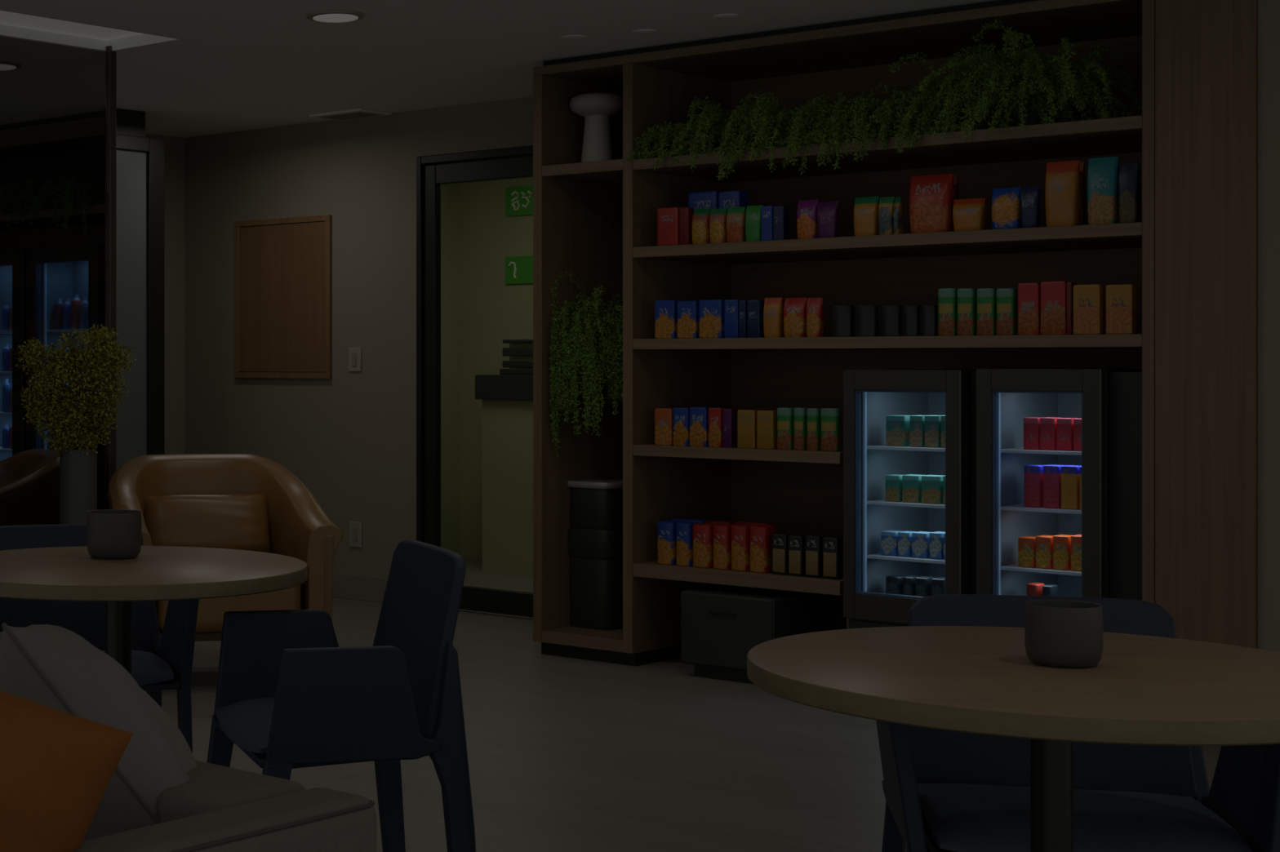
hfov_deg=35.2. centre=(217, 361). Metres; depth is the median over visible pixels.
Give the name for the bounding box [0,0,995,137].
ceiling
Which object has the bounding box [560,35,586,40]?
sprinkler cover
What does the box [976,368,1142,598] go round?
fridge
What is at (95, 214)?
shelf
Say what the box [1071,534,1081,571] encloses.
carton
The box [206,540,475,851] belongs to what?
armchair
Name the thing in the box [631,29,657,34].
sprinkler cover
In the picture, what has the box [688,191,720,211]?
carton
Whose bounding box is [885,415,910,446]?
carton
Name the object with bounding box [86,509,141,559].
mug
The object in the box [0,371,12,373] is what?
shelf
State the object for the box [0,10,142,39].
diffuser
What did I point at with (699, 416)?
carton
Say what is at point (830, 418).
carton
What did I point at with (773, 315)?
snack bag
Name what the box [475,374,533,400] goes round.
countertop
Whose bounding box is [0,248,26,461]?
fridge
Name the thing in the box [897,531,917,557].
carton
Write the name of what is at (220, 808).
sofa
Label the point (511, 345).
spacer
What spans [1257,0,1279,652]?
wall
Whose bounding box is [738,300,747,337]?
carton
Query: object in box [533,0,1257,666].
shelving unit
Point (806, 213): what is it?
snack bag
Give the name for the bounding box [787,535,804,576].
carton
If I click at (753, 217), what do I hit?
snack bag
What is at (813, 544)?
carton
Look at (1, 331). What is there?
shelf
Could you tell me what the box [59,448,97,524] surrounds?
planter
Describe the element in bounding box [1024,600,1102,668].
mug
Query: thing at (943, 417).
carton
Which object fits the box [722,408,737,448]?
carton
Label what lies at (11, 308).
drink bottle
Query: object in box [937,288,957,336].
carton
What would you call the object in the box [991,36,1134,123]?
potted fern
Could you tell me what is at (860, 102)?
potted fern
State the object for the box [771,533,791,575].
carton
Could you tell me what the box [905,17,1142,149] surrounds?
potted fern
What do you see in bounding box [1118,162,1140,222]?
snack bag
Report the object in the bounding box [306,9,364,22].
recessed light
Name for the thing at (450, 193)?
wall
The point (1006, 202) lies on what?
snack bag
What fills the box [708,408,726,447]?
carton
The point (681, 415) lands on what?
carton
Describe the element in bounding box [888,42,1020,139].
potted fern
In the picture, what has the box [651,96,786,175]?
potted fern
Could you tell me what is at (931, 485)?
carton
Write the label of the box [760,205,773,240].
carton
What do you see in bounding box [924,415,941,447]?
carton
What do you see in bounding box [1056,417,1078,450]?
carton
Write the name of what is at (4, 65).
recessed light
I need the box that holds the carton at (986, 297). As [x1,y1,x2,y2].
[977,288,996,335]
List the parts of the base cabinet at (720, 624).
handle, drawer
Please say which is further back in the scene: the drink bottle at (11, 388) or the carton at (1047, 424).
the drink bottle at (11, 388)
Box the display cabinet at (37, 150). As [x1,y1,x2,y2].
[0,110,105,509]
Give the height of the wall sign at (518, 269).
0.163 m
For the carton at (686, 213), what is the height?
0.145 m
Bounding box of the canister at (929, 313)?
[920,305,937,336]
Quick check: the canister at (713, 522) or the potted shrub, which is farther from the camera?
the canister at (713, 522)
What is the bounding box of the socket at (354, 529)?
[352,527,356,542]
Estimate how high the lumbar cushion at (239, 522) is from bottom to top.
0.248 m
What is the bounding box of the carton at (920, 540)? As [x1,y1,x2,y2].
[911,531,930,558]
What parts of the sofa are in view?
backrest, armrest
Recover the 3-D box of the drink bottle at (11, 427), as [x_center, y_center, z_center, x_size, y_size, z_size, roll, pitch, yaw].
[-1.075,0.390,10.187,0.045,0.140,0.045,0,0,-45]
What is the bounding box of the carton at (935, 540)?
[928,531,945,559]
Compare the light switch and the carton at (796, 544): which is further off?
the light switch
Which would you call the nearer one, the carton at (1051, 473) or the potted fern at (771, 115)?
the carton at (1051, 473)
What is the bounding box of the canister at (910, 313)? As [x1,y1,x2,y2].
[902,305,919,336]
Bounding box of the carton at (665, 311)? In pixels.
[654,300,680,338]
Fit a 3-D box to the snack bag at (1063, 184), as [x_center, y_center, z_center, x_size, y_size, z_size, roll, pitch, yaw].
[2.823,-0.558,6.455,0.067,0.220,0.108,0,0,-45]
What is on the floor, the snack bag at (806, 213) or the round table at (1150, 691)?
the round table at (1150, 691)
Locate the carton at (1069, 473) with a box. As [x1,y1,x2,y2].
[1061,465,1081,509]
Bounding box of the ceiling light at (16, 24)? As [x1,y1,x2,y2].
[0,9,178,52]
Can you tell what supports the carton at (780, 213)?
on the shelving unit at (1183, 427)
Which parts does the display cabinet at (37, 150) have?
panel, panel, panel, panel, panel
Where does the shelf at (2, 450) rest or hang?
attached to the fridge at (13, 263)
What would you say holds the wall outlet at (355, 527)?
attached to the wall at (345, 436)
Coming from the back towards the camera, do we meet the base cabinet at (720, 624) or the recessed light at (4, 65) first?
the recessed light at (4, 65)
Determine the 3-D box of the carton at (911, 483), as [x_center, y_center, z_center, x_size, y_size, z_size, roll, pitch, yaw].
[2.495,0.455,6.917,0.070,0.097,0.063,0,0,-45]
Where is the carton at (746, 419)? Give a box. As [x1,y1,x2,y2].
[737,409,759,448]
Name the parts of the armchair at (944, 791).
leg, armrest, seat frame, backrest, seat, leg, armrest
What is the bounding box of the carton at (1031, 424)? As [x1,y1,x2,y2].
[1023,417,1042,449]
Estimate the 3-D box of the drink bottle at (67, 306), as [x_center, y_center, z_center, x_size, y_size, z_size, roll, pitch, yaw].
[-0.768,-0.241,9.877,0.046,0.156,0.046,0,0,-45]
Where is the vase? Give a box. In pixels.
[569,92,622,162]
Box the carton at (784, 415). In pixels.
[777,408,794,449]
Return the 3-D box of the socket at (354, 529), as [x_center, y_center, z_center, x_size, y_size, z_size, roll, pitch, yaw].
[0.692,0.872,9.732,0.005,0.070,0.028,0,0,-45]
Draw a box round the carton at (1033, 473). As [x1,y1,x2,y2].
[1023,464,1044,507]
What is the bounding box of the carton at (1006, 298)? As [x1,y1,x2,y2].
[996,288,1017,335]
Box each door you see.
[104,107,164,470]
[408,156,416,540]
[416,145,533,617]
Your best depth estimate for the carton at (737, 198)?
7.43 m
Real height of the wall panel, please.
0.836 m
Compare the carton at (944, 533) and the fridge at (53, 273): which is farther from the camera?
the fridge at (53, 273)
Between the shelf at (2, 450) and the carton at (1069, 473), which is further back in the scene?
the shelf at (2, 450)
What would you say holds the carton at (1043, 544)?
on the fridge at (1006, 397)
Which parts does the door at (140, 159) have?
frosted pane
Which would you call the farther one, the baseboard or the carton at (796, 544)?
the baseboard
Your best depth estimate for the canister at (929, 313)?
6.75 m
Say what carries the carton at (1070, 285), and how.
on the shelving unit at (1183, 427)
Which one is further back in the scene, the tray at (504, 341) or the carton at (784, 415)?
the tray at (504, 341)
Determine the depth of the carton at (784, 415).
7.17 m
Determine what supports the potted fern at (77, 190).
on the display cabinet at (37, 150)
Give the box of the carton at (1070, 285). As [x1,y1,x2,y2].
[1066,281,1075,334]
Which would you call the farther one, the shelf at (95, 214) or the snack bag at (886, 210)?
the shelf at (95, 214)
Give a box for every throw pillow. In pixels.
[0,622,196,840]
[0,690,133,851]
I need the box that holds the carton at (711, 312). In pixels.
[698,299,725,337]
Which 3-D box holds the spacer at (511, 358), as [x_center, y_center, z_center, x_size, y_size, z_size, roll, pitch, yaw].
[1.827,-0.016,11.029,0.240,0.023,0.220,0,0,-45]
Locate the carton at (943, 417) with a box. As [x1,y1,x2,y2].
[940,415,945,448]
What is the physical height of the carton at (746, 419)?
0.144 m
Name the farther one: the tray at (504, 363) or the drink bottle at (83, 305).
the tray at (504, 363)
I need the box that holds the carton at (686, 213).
[680,207,693,244]
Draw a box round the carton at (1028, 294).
[1017,282,1040,335]
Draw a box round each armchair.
[0,448,59,526]
[0,524,199,753]
[107,453,342,641]
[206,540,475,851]
[875,594,1279,851]
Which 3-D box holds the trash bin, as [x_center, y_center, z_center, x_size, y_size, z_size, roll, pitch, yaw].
[1.594,0.798,8.035,0.250,0.604,0.250,0,0,-45]
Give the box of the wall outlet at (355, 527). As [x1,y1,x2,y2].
[349,521,361,547]
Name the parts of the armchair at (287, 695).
leg, armrest, leg, seat, seat frame, armrest, leg, backrest, leg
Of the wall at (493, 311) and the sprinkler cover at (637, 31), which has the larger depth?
the wall at (493, 311)
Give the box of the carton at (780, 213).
[773,205,789,239]
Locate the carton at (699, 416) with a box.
[689,407,711,446]
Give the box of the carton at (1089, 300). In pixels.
[1073,284,1105,334]
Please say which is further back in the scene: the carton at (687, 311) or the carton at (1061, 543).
the carton at (687, 311)
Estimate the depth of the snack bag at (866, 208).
6.92 m
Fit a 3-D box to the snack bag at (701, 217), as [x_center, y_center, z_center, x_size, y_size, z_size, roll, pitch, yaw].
[1.867,-0.518,7.431,0.078,0.139,0.074,0,0,-45]
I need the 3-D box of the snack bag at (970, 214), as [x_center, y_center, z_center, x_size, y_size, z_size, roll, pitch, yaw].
[2.599,-0.505,6.681,0.066,0.114,0.111,0,0,-45]
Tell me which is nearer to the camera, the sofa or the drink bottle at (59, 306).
the sofa
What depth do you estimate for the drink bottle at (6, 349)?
10.21 m
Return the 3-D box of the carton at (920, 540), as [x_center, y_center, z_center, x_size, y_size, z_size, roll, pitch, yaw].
[2.518,0.654,6.893,0.070,0.089,0.056,0,0,-45]
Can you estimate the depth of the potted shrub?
7.02 m
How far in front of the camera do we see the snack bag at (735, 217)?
7.29 m
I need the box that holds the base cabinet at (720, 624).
[680,585,821,684]
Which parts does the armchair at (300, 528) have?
seat, leg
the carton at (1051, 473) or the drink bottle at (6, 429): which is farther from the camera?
the drink bottle at (6, 429)
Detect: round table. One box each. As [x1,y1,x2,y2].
[0,546,307,675]
[746,626,1279,851]
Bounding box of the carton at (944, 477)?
[942,475,945,504]
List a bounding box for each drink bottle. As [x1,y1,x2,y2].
[2,302,9,330]
[2,343,9,371]
[2,378,10,412]
[2,423,9,448]
[8,302,12,330]
[8,342,12,371]
[8,382,12,412]
[8,422,12,448]
[55,297,62,329]
[62,298,71,329]
[71,294,80,328]
[79,297,88,328]
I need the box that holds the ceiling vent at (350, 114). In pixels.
[309,108,392,120]
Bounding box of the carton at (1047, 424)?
[1040,417,1061,450]
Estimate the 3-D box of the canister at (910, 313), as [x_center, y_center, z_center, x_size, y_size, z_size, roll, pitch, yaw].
[2.446,-0.143,6.819,0.045,0.109,0.062,0,0,-45]
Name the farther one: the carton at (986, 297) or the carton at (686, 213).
the carton at (686, 213)
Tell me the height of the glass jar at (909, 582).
0.115 m
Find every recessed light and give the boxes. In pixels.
[0,61,21,70]
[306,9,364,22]
[712,13,738,19]
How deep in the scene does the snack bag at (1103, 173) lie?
6.33 m
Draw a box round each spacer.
[509,343,533,347]
[509,356,533,360]
[509,367,533,368]
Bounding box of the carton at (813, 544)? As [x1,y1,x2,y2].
[804,535,824,577]
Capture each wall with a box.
[145,133,184,454]
[184,34,1142,577]
[440,182,460,555]
[460,177,533,559]
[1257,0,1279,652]
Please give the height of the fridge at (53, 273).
1.774 m
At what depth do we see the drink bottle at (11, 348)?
10.17 m
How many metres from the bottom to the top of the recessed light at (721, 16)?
0.008 m
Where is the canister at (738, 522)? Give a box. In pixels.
[733,520,774,526]
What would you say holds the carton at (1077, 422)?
on the fridge at (1006, 397)
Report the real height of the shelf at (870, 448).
0.012 m
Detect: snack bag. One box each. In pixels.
[691,208,711,244]
[709,208,727,243]
[726,206,746,242]
[745,204,763,241]
[763,297,783,337]
[783,297,807,337]
[796,199,818,239]
[806,297,824,337]
[817,200,839,238]
[853,195,879,235]
[878,196,894,235]
[893,196,903,234]
[909,173,955,233]
[952,197,986,231]
[953,174,959,231]
[991,186,1022,229]
[1020,186,1040,227]
[1044,160,1080,226]
[1078,161,1085,225]
[1087,156,1119,224]
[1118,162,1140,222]
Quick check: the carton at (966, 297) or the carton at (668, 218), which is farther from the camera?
the carton at (668, 218)
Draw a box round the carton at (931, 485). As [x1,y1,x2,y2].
[921,475,945,504]
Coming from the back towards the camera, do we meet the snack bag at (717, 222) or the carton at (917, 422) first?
the snack bag at (717, 222)
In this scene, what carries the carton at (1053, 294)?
on the shelving unit at (1183, 427)
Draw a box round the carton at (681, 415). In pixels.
[673,407,689,446]
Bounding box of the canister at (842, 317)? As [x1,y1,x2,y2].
[830,305,853,337]
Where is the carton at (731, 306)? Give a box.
[724,299,742,337]
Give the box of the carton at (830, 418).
[820,408,841,451]
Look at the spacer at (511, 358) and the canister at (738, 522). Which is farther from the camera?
the spacer at (511, 358)
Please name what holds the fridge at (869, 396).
on the floor
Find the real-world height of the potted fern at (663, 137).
0.172 m
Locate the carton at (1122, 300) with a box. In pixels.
[1106,284,1137,334]
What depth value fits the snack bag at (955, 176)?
6.80 m
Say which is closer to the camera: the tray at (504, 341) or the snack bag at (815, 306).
the snack bag at (815, 306)
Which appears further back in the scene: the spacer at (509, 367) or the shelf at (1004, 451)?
the spacer at (509, 367)
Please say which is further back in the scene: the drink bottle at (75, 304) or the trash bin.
the drink bottle at (75, 304)
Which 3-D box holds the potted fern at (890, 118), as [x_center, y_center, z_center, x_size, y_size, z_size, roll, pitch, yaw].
[2.467,-0.873,6.934,0.498,0.322,0.696,0,0,-31]
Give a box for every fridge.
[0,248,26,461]
[26,244,104,510]
[843,368,976,629]
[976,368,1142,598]
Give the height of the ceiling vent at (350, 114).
0.013 m
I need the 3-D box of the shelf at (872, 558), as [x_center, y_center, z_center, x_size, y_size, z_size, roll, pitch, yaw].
[2.640,0.705,7.022,0.495,0.012,0.354,0,0,-45]
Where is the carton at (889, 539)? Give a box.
[880,530,900,555]
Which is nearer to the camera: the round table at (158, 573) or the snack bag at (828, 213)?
the round table at (158, 573)
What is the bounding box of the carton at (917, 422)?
[910,415,924,447]
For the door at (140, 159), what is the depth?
9.51 m
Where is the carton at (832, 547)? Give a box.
[822,537,843,579]
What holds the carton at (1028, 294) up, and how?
on the shelving unit at (1183, 427)
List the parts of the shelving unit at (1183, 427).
panel, shelf, shelf, panel, shelf, shelf, panel, shelf, shelf, shelf, panel, panel, panel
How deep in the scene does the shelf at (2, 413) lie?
10.15 m
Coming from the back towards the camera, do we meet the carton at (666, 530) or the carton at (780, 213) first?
the carton at (666, 530)
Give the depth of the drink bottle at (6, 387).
10.21 m
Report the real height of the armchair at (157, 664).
0.775 m
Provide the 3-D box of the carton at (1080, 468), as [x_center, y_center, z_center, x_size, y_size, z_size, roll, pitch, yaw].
[2.926,0.425,6.479,0.070,0.146,0.048,0,0,-45]
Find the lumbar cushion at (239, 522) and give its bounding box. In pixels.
[143,493,271,553]
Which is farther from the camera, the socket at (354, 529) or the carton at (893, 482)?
the socket at (354, 529)
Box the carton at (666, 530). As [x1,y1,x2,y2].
[657,520,681,564]
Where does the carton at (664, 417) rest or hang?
on the shelving unit at (1183, 427)
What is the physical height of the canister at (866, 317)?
0.113 m
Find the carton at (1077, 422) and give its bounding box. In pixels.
[1073,418,1081,451]
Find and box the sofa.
[72,760,376,851]
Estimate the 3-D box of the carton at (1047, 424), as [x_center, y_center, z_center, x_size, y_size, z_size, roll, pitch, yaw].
[2.835,0.246,6.572,0.070,0.110,0.051,0,0,-45]
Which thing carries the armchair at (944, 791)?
on the floor
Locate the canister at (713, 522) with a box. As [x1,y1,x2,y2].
[705,520,734,524]
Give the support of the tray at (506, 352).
on the spacer at (511, 358)
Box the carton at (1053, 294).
[1040,280,1066,334]
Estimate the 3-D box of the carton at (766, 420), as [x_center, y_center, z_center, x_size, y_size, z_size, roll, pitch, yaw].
[2.061,0.256,7.239,0.045,0.143,0.068,0,0,-45]
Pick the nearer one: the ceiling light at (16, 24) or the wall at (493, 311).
the ceiling light at (16, 24)
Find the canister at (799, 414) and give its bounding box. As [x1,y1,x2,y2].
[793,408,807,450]
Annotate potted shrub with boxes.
[14,324,137,455]
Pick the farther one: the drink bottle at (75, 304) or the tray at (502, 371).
the tray at (502, 371)
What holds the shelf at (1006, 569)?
attached to the fridge at (1006, 397)
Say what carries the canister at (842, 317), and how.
on the shelving unit at (1183, 427)
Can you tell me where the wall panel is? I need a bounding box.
[235,214,332,378]
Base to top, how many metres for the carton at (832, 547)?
0.150 m
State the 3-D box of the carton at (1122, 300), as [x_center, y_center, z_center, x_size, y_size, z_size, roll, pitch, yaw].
[2.953,-0.169,6.313,0.054,0.162,0.085,0,0,-45]
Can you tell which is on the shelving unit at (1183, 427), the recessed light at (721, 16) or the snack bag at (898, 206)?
the snack bag at (898, 206)
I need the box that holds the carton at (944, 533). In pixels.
[943,533,945,559]
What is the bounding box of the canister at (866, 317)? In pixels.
[854,305,878,337]
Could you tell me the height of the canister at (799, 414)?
0.156 m
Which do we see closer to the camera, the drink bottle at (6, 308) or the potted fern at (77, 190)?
the potted fern at (77, 190)
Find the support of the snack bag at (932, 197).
on the shelving unit at (1183, 427)
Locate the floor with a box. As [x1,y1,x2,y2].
[144,556,1221,851]
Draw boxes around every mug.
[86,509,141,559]
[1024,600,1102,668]
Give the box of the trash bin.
[567,478,622,630]
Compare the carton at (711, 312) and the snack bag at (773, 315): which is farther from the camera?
the carton at (711, 312)
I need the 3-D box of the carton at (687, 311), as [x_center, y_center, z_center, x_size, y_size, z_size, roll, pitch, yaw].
[1.822,-0.161,7.457,0.053,0.144,0.083,0,0,-45]
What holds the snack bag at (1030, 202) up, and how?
on the shelving unit at (1183, 427)
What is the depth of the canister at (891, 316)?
6.85 m
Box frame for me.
[1,35,116,509]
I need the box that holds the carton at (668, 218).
[657,206,679,245]
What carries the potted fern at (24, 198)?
on the display cabinet at (37, 150)
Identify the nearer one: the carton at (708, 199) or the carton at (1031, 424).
the carton at (1031, 424)
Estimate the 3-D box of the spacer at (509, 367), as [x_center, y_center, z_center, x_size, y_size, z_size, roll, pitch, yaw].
[1.849,0.039,11.008,0.240,0.005,0.280,0,0,-45]
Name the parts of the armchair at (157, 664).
backrest, seat, leg, seat frame, armrest, leg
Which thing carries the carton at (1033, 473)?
on the fridge at (1006, 397)
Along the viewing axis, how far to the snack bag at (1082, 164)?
6.48 m
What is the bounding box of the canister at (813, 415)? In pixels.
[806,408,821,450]
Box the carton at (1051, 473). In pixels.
[1043,464,1063,508]
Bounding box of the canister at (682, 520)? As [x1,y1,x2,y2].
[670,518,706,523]
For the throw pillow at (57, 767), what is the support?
on the sofa
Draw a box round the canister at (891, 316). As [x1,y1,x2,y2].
[880,305,902,336]
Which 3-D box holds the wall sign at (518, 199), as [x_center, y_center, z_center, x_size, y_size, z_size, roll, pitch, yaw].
[1.841,-0.958,11.495,0.025,0.174,0.317,0,0,-45]
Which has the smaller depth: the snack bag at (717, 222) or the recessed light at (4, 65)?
the snack bag at (717, 222)
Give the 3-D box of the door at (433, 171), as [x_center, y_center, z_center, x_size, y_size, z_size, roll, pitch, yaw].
[1.363,0.100,9.123,0.120,2.200,1.000,0,0,-45]
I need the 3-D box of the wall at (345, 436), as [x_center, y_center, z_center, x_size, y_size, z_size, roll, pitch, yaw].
[3.056,-0.015,7.452,0.140,2.430,9.310,0,0,-45]
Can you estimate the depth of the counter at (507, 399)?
10.91 m
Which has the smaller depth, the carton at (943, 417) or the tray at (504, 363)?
the carton at (943, 417)
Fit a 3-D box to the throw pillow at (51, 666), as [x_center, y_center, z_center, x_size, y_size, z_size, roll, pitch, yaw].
[-0.176,0.572,2.810,0.332,0.441,0.485,0,0,-7]
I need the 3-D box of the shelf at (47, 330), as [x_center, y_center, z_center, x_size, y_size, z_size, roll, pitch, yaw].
[-0.651,-0.156,9.800,0.175,0.012,0.468,0,0,-45]
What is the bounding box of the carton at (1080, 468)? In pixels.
[1079,466,1081,510]
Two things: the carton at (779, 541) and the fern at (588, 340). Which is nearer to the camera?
the carton at (779, 541)
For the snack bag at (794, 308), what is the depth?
7.12 m
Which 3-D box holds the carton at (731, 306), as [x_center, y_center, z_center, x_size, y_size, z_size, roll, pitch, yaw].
[1.955,-0.161,7.317,0.045,0.144,0.058,0,0,-45]
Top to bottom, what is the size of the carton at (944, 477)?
0.101 m
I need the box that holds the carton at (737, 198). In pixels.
[718,190,747,210]
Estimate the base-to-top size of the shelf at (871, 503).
0.012 m
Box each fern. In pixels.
[0,177,56,228]
[12,173,104,235]
[548,269,622,459]
[627,120,719,160]
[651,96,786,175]
[700,89,861,180]
[735,83,937,174]
[808,76,1011,163]
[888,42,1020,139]
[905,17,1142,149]
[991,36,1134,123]
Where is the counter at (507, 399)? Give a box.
[475,374,533,576]
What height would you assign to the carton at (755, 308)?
0.142 m
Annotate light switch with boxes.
[348,347,361,371]
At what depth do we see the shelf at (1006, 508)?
6.57 m
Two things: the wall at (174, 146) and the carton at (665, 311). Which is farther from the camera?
the wall at (174, 146)
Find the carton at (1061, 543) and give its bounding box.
[1053,534,1071,570]
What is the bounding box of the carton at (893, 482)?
[885,474,902,502]
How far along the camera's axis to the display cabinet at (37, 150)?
9.92 m
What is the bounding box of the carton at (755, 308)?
[746,299,764,337]
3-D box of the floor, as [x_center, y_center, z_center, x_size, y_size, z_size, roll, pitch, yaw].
[0.747,1.230,6.359,13.000,0.060,14.000,0,0,-45]
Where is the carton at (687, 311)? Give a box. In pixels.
[677,300,699,338]
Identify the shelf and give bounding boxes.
[0,204,104,227]
[0,330,12,333]
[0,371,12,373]
[0,411,12,415]
[0,446,12,452]
[46,328,88,332]
[866,444,945,452]
[866,498,945,508]
[866,553,945,564]
[1000,447,1081,455]
[1000,503,1081,514]
[1000,563,1081,576]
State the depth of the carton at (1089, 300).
6.36 m
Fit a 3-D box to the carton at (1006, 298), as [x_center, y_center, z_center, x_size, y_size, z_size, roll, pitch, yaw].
[2.685,-0.168,6.578,0.045,0.159,0.061,0,0,-45]
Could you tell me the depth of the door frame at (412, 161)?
9.46 m
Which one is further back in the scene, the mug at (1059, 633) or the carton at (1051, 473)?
the carton at (1051, 473)
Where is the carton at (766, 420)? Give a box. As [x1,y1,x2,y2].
[756,410,777,448]
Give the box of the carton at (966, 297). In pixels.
[957,288,976,335]
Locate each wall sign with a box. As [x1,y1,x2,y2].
[505,185,533,216]
[505,255,533,284]
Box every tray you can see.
[499,368,533,374]
[502,339,533,343]
[502,347,533,356]
[502,360,533,367]
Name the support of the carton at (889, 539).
on the fridge at (869, 396)
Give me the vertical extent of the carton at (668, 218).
0.149 m
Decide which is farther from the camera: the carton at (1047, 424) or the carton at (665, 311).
the carton at (665, 311)
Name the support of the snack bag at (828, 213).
on the shelving unit at (1183, 427)
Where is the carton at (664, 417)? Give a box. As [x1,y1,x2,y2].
[654,408,673,445]
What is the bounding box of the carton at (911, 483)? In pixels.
[902,474,923,502]
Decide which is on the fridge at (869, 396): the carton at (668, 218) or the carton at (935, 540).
the carton at (935, 540)
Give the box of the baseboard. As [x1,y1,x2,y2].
[333,572,387,603]
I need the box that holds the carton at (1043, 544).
[1035,535,1053,568]
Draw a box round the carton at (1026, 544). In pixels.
[1017,536,1035,568]

